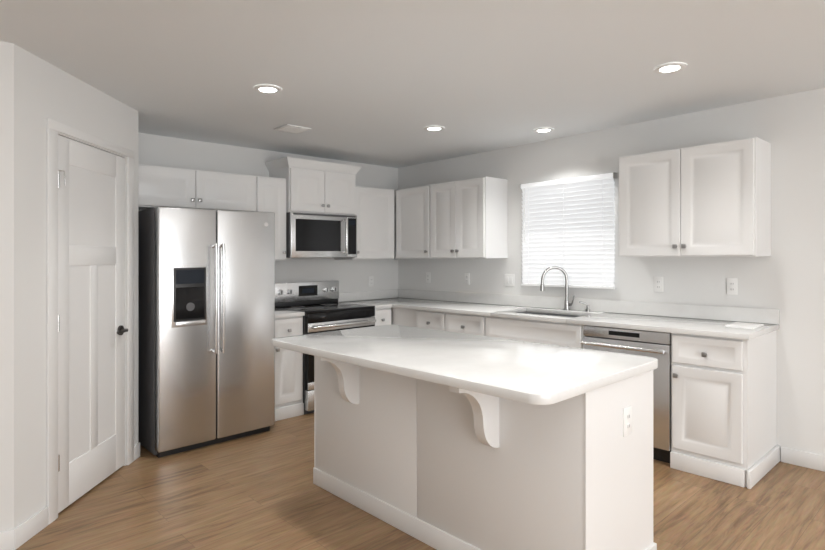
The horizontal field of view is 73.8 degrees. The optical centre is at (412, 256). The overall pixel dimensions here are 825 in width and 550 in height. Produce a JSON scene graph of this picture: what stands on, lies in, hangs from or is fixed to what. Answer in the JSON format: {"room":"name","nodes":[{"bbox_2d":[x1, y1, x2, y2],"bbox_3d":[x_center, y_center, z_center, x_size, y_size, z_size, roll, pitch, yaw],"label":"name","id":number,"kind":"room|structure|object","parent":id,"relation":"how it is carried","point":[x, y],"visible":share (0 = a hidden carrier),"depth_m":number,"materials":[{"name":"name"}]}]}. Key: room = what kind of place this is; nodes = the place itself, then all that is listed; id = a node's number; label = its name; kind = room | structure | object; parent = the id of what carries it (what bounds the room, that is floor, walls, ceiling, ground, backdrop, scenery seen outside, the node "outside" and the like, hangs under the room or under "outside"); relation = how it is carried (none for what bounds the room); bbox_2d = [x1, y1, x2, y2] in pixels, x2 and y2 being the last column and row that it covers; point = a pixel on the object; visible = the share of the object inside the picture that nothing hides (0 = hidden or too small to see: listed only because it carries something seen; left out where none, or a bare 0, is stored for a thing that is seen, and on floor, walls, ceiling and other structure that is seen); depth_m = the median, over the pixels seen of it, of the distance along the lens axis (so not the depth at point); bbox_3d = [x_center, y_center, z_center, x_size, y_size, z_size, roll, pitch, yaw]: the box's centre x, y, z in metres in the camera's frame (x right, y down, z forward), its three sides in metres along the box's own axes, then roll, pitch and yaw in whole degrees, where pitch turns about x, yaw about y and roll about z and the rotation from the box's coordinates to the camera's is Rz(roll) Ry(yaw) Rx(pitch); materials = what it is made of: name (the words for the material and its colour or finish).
{"room":"kitchen","nodes":[
{"label":"kitchen","id":0,"kind":"room"},
{"bbox_2d":[0,41,137,531],"bbox_3d":[-3.376,0.203,2.396,4.130,2.466,1.610,0,0,-43],"label":"wall","id":1,"kind":"structure","parent":0,"point":[36,92],"depth_m":2.75,"materials":[{"name":"white paint"}]},
{"bbox_2d":[0,442,139,549],"bbox_3d":[-3.128,1.373,2.137,4.139,0.125,0.924,0,0,-43],"label":"baseboard","id":2,"kind":"structure","parent":1,"relation":"attached to","point":[23,532],"depth_m":2.72,"materials":[{"name":"white wood"}]},
{"bbox_2d":[46,118,133,524],"bbox_3d":[-1.979,0.340,3.338,0.125,2.142,0.905,0,0,-1],"label":"door frame","id":3,"kind":"structure","parent":1,"relation":"attached to","point":[54,128],"depth_m":2.95,"materials":[{"name":"white wood"}]},
{"bbox_2d":[58,135,127,512],"bbox_3d":[-1.923,0.366,3.339,0.097,2.065,0.729,0,0,-1],"label":"pantry door","id":4,"kind":"structure","parent":1,"relation":"in","point":[92,330],"depth_m":3.30,"materials":[{"name":"white wood"}]},
{"bbox_2d":[138,133,397,292],"bbox_3d":[-2.799,0.199,4.138,7.350,2.498,0.150,0,0,-43],"label":"wall","id":5,"kind":"structure","parent":0,"point":[348,275],"depth_m":5.48,"materials":[{"name":"white paint"}]},
{"bbox_2d":[138,164,253,210],"bbox_3d":[-1.898,-0.555,4.634,1.075,0.341,0.350,0,0,-43],"label":"upper cabinet","id":6,"kind":"object","parent":5,"relation":"attached to","point":[163,186],"depth_m":4.49,"materials":[{"name":"white wood"}]},
{"bbox_2d":[254,173,286,260],"bbox_3d":[-1.391,-0.345,5.106,0.310,0.764,0.350,0,0,-43],"label":"upper cabinet","id":7,"kind":"object","parent":5,"relation":"attached to","point":[269,192],"depth_m":5.01,"materials":[{"name":"white wood"}]},
{"bbox_2d":[266,157,357,216],"bbox_3d":[-0.983,-0.667,5.456,0.763,0.508,0.396,0,0,-43],"label":"upper cabinet","id":8,"kind":"object","parent":5,"relation":"attached to","point":[293,184],"depth_m":5.27,"materials":[{"name":"white wood"}]},
{"bbox_2d":[286,212,356,257],"bbox_3d":[-0.957,-0.205,5.429,0.757,0.429,0.469,0,0,-43],"label":"microwave","id":9,"kind":"object","parent":8,"relation":"attached to","point":[312,235],"visible":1,"depth_m":5.25,"materials":[{"name":"grey metal"}]},
{"bbox_2d":[334,186,393,259],"bbox_3d":[-0.514,-0.354,5.925,0.560,0.766,0.350,0,0,-43],"label":"upper cabinet","id":10,"kind":"object","parent":5,"relation":"attached to","point":[375,219],"depth_m":5.80,"materials":[{"name":"white wood"}]},
{"bbox_2d":[369,276,373,286],"bbox_3d":[-0.465,0.275,6.203,0.070,0.117,0.008,0,0,-43],"label":"electrical outlet","id":11,"kind":"object","parent":5,"relation":"attached to","point":[371,280],"visible":1,"depth_m":6.20,"materials":[{"name":"white plastic"}]},
{"bbox_2d":[0,0,824,167],"bbox_3d":[-0.006,-1.110,1.033,7.500,0.238,8.500,0,0,-43],"label":"ceiling","id":12,"kind":"structure","parent":0,"point":[379,82],"depth_m":2.98,"materials":[{"name":"white paint"}]},
{"bbox_2d":[254,85,281,93],"bbox_3d":[-0.893,-1.033,3.392,0.170,0.013,0.170,0,0,-43],"label":"recessed light","id":13,"kind":"object","parent":12,"relation":"in","point":[268,89],"visible":1,"depth_m":3.38,"materials":[{"name":"white plastic"}]},
{"bbox_2d":[273,124,310,133],"bbox_3d":[-0.970,-1.032,4.435,0.220,0.015,0.220,0,0,-43],"label":"ceiling vent","id":14,"kind":"object","parent":12,"relation":"in","point":[289,128],"visible":1,"depth_m":4.41,"materials":[{"name":"white metal"}]},
{"bbox_2d":[424,126,444,131],"bbox_3d":[0.177,-1.044,4.473,0.170,0.013,0.170,0,0,-43],"label":"recessed light","id":15,"kind":"object","parent":12,"relation":"in","point":[434,128],"visible":1,"depth_m":4.46,"materials":[{"name":"white plastic"}]},
{"bbox_2d":[533,127,553,132],"bbox_3d":[1.094,-1.054,4.575,0.170,0.013,0.170,0,0,-43],"label":"recessed light","id":16,"kind":"object","parent":12,"relation":"in","point":[543,130],"visible":1,"depth_m":4.56,"materials":[{"name":"white plastic"}]},
{"bbox_2d":[653,62,686,73],"bbox_3d":[1.445,-1.058,3.084,0.170,0.013,0.170,0,0,-43],"label":"recessed light","id":17,"kind":"object","parent":12,"relation":"in","point":[669,68],"visible":0.98,"depth_m":3.07,"materials":[{"name":"white plastic"}]},
{"bbox_2d":[16,413,824,549],"bbox_3d":[-0.006,1.450,1.033,7.500,0.238,8.500,0,0,-43],"label":"floor","id":18,"kind":"structure","parent":0,"point":[260,491],"depth_m":3.02,"materials":[{"name":"brown wood"}]},
{"bbox_2d":[138,206,274,457],"bbox_3d":[-1.698,0.528,4.391,0.897,1.772,0.920,0,0,-43],"label":"refrigerator","id":19,"kind":"object","parent":18,"relation":"on","point":[206,325],"visible":0.96,"depth_m":4.03,"materials":[{"name":"grey metal"}]},
{"bbox_2d":[275,316,303,420],"bbox_3d":[-1.288,0.964,4.987,0.322,0.887,0.665,0,0,-43],"label":"base cabinet","id":20,"kind":"object","parent":18,"relation":"on","point":[289,403],"visible":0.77,"depth_m":4.77,"materials":[{"name":"white wood"}]},
{"bbox_2d":[275,308,304,317],"bbox_3d":[-1.295,0.458,4.988,0.329,0.137,0.653,0,0,-43],"label":"countertop","id":21,"kind":"structure","parent":20,"relation":"on","point":[281,313],"depth_m":4.81,"materials":[{"name":"white stone"}]},
{"bbox_2d":[275,280,375,414],"bbox_3d":[-0.846,0.826,5.310,0.757,1.156,0.739,0,0,-43],"label":"range","id":22,"kind":"object","parent":18,"relation":"on","point":[320,306],"visible":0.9,"depth_m":5.22,"materials":[{"name":"grey metal"}]},
{"bbox_2d":[372,308,390,325],"bbox_3d":[-0.511,0.956,5.711,0.272,0.886,0.665,0,0,-43],"label":"base cabinet","id":23,"kind":"object","parent":18,"relation":"on","point":[382,316],"visible":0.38,"depth_m":5.50,"materials":[{"name":"white wood"}]},
{"bbox_2d":[338,289,397,308],"bbox_3d":[-0.289,0.448,5.927,0.890,0.141,0.653,0,0,-43],"label":"countertop","id":24,"kind":"structure","parent":23,"relation":"on","point":[350,297],"depth_m":6.05,"materials":[{"name":"white stone"}]},
{"bbox_2d":[391,307,414,326],"bbox_3d":[0.136,0.950,5.688,0.638,0.892,0.355,0,0,-43],"label":"base cabinet","id":25,"kind":"object","parent":18,"relation":"on","point":[399,316],"depth_m":5.50,"materials":[{"name":"white wood"}]},
{"bbox_2d":[415,310,442,330],"bbox_3d":[0.391,0.947,5.414,0.638,0.898,0.395,0,0,-43],"label":"base cabinet","id":26,"kind":"object","parent":18,"relation":"on","point":[425,319],"depth_m":5.20,"materials":[{"name":"white wood"}]},
{"bbox_2d":[287,349,656,549],"bbox_3d":[0.149,0.950,2.833,0.862,0.891,1.844,0,0,-43],"label":"kitchen island","id":27,"kind":"object","parent":18,"relation":"on","point":[441,440],"depth_m":2.41,"materials":[{"name":"white wood"}]},
{"bbox_2d":[272,325,657,412],"bbox_3d":[0.141,0.484,2.829,0.946,0.057,1.876,0,0,-43],"label":"island countertop","id":28,"kind":"structure","parent":27,"relation":"on","point":[541,377],"depth_m":2.45,"materials":[{"name":"white stone"}]},
{"bbox_2d":[443,312,530,338],"bbox_3d":[0.688,0.947,5.096,0.638,0.898,0.475,0,0,-43],"label":"base cabinet","id":29,"kind":"object","parent":18,"relation":"on","point":[498,327],"depth_m":4.69,"materials":[{"name":"white wood"}]},
{"bbox_2d":[512,335,582,347],"bbox_3d":[1.164,1.074,4.586,0.638,0.644,0.920,0,0,-43],"label":"base cabinet","id":30,"kind":"object","parent":18,"relation":"on","point":[530,338],"depth_m":4.22,"materials":[{"name":"white wood"}]},
{"bbox_2d":[581,325,670,462],"bbox_3d":[1.663,0.934,3.991,0.664,0.884,0.622,0,0,-43],"label":"dishwasher","id":31,"kind":"object","parent":18,"relation":"on","point":[654,344],"visible":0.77,"depth_m":3.65,"materials":[{"name":"grey metal"}]},
{"bbox_2d":[670,330,778,488],"bbox_3d":[2.058,0.940,3.627,0.638,0.912,0.442,0,0,-43],"label":"base cabinet","id":32,"kind":"object","parent":18,"relation":"on","point":[723,409],"depth_m":3.41,"materials":[{"name":"white wood"}]},
{"bbox_2d":[358,289,779,339],"bbox_3d":[0.904,0.433,4.854,0.653,0.167,3.848,0,0,-43],"label":"countertop","id":33,"kind":"structure","parent":32,"relation":"on","point":[704,320],"depth_m":4.30,"materials":[{"name":"white stone"}]},
{"bbox_2d":[521,312,579,317],"bbox_3d":[1.133,0.597,4.598,0.422,0.203,0.732,0,0,-43],"label":"sink","id":34,"kind":"object","parent":33,"relation":"in","point":[549,314],"visible":0.04,"depth_m":4.82,"materials":[{"name":"silver metal"}]},
{"bbox_2d":[540,266,589,311],"bbox_3d":[1.304,0.269,4.689,0.206,0.382,0.380,0,0,-43],"label":"faucet","id":35,"kind":"object","parent":33,"relation":"on","point":[567,304],"visible":1,"depth_m":4.75,"materials":[{"name":"silver metal"}]},
{"bbox_2d":[725,322,763,328],"bbox_3d":[2.159,0.445,3.572,0.230,0.016,0.160,0,0,-43],"label":"booklet","id":36,"kind":"object","parent":33,"relation":"on","point":[744,325],"visible":1,"depth_m":3.53,"materials":[{"name":"white paper"}]},
{"bbox_2d":[398,88,824,460],"bbox_3d":[2.681,0.142,3.540,0.150,2.500,8.200,0,0,-43],"label":"wall","id":37,"kind":"structure","parent":0,"point":[786,278],"depth_m":3.91,"materials":[{"name":"white paint"}]},
{"bbox_2d":[394,185,425,258],"bbox_3d":[0.117,-0.363,5.920,0.350,0.774,0.540,0,0,-43],"label":"upper cabinet","id":38,"kind":"object","parent":37,"relation":"attached to","point":[409,203],"depth_m":5.82,"materials":[{"name":"white wood"}]},
{"bbox_2d":[426,272,430,282],"bbox_3d":[0.174,0.230,6.110,0.008,0.116,0.070,0,0,-43],"label":"electrical outlet","id":39,"kind":"object","parent":37,"relation":"attached to","point":[428,277],"visible":1,"depth_m":6.10,"materials":[{"name":"white plastic"}]},
{"bbox_2d":[426,176,507,258],"bbox_3d":[0.547,-0.363,5.459,0.350,0.774,0.720,0,0,-43],"label":"upper cabinet","id":40,"kind":"object","parent":37,"relation":"attached to","point":[464,219],"depth_m":5.27,"materials":[{"name":"white wood"}]},
{"bbox_2d":[465,273,469,284],"bbox_3d":[0.566,0.226,5.689,0.008,0.116,0.070,0,0,-43],"label":"electrical outlet","id":41,"kind":"object","parent":37,"relation":"attached to","point":[467,278],"visible":1,"depth_m":5.68,"materials":[{"name":"white plastic"}]},
{"bbox_2d":[505,274,513,285],"bbox_3d":[0.934,0.222,5.294,0.009,0.117,0.115,0,0,-43],"label":"electrical outlet","id":42,"kind":"object","parent":37,"relation":"attached to","point":[509,279],"visible":1,"depth_m":5.29,"materials":[{"name":"white plastic"}]},
{"bbox_2d":[520,172,616,288],"bbox_3d":[1.337,-0.211,4.822,0.061,0.961,0.926,0,0,-43],"label":"window blinds","id":43,"kind":"object","parent":37,"relation":"attached to","point":[568,224],"visible":0.98,"depth_m":4.78,"materials":[{"name":"white plastic"}]},
{"bbox_2d":[613,178,614,284],"bbox_3d":[1.416,-0.213,4.896,0.149,1.012,0.990,0,0,-43],"label":"window","id":44,"kind":"structure","parent":37,"relation":"in","point":[614,231],"depth_m":4.59,"materials":[{"name":"white"}]},
{"bbox_2d":[654,277,662,291],"bbox_3d":[1.906,0.212,4.252,0.008,0.116,0.070,0,0,-43],"label":"electrical outlet","id":45,"kind":"object","parent":37,"relation":"attached to","point":[658,284],"visible":1,"depth_m":4.25,"materials":[{"name":"white plastic"}]},
{"bbox_2d":[619,137,770,256],"bbox_3d":[1.972,-0.381,3.910,0.378,0.769,0.910,0,0,-43],"label":"upper cabinet","id":46,"kind":"object","parent":37,"relation":"attached to","point":[710,200],"visible":1,"depth_m":3.72,"materials":[{"name":"white wood"}]},
{"bbox_2d":[727,278,737,294],"bbox_3d":[2.257,0.208,3.876,0.008,0.116,0.070,0,0,-43],"label":"electrical outlet","id":47,"kind":"object","parent":37,"relation":"attached to","point":[732,286],"visible":1,"depth_m":3.87,"materials":[{"name":"white plastic"}]},
{"bbox_2d":[781,447,824,471],"bbox_3d":[3.937,1.299,2.073,0.014,0.131,4.342,0,0,-43],"label":"baseboard","id":48,"kind":"structure","parent":37,"relation":"attached to","point":[803,459],"depth_m":3.56,"materials":[{"name":"white wood"}]}
]}

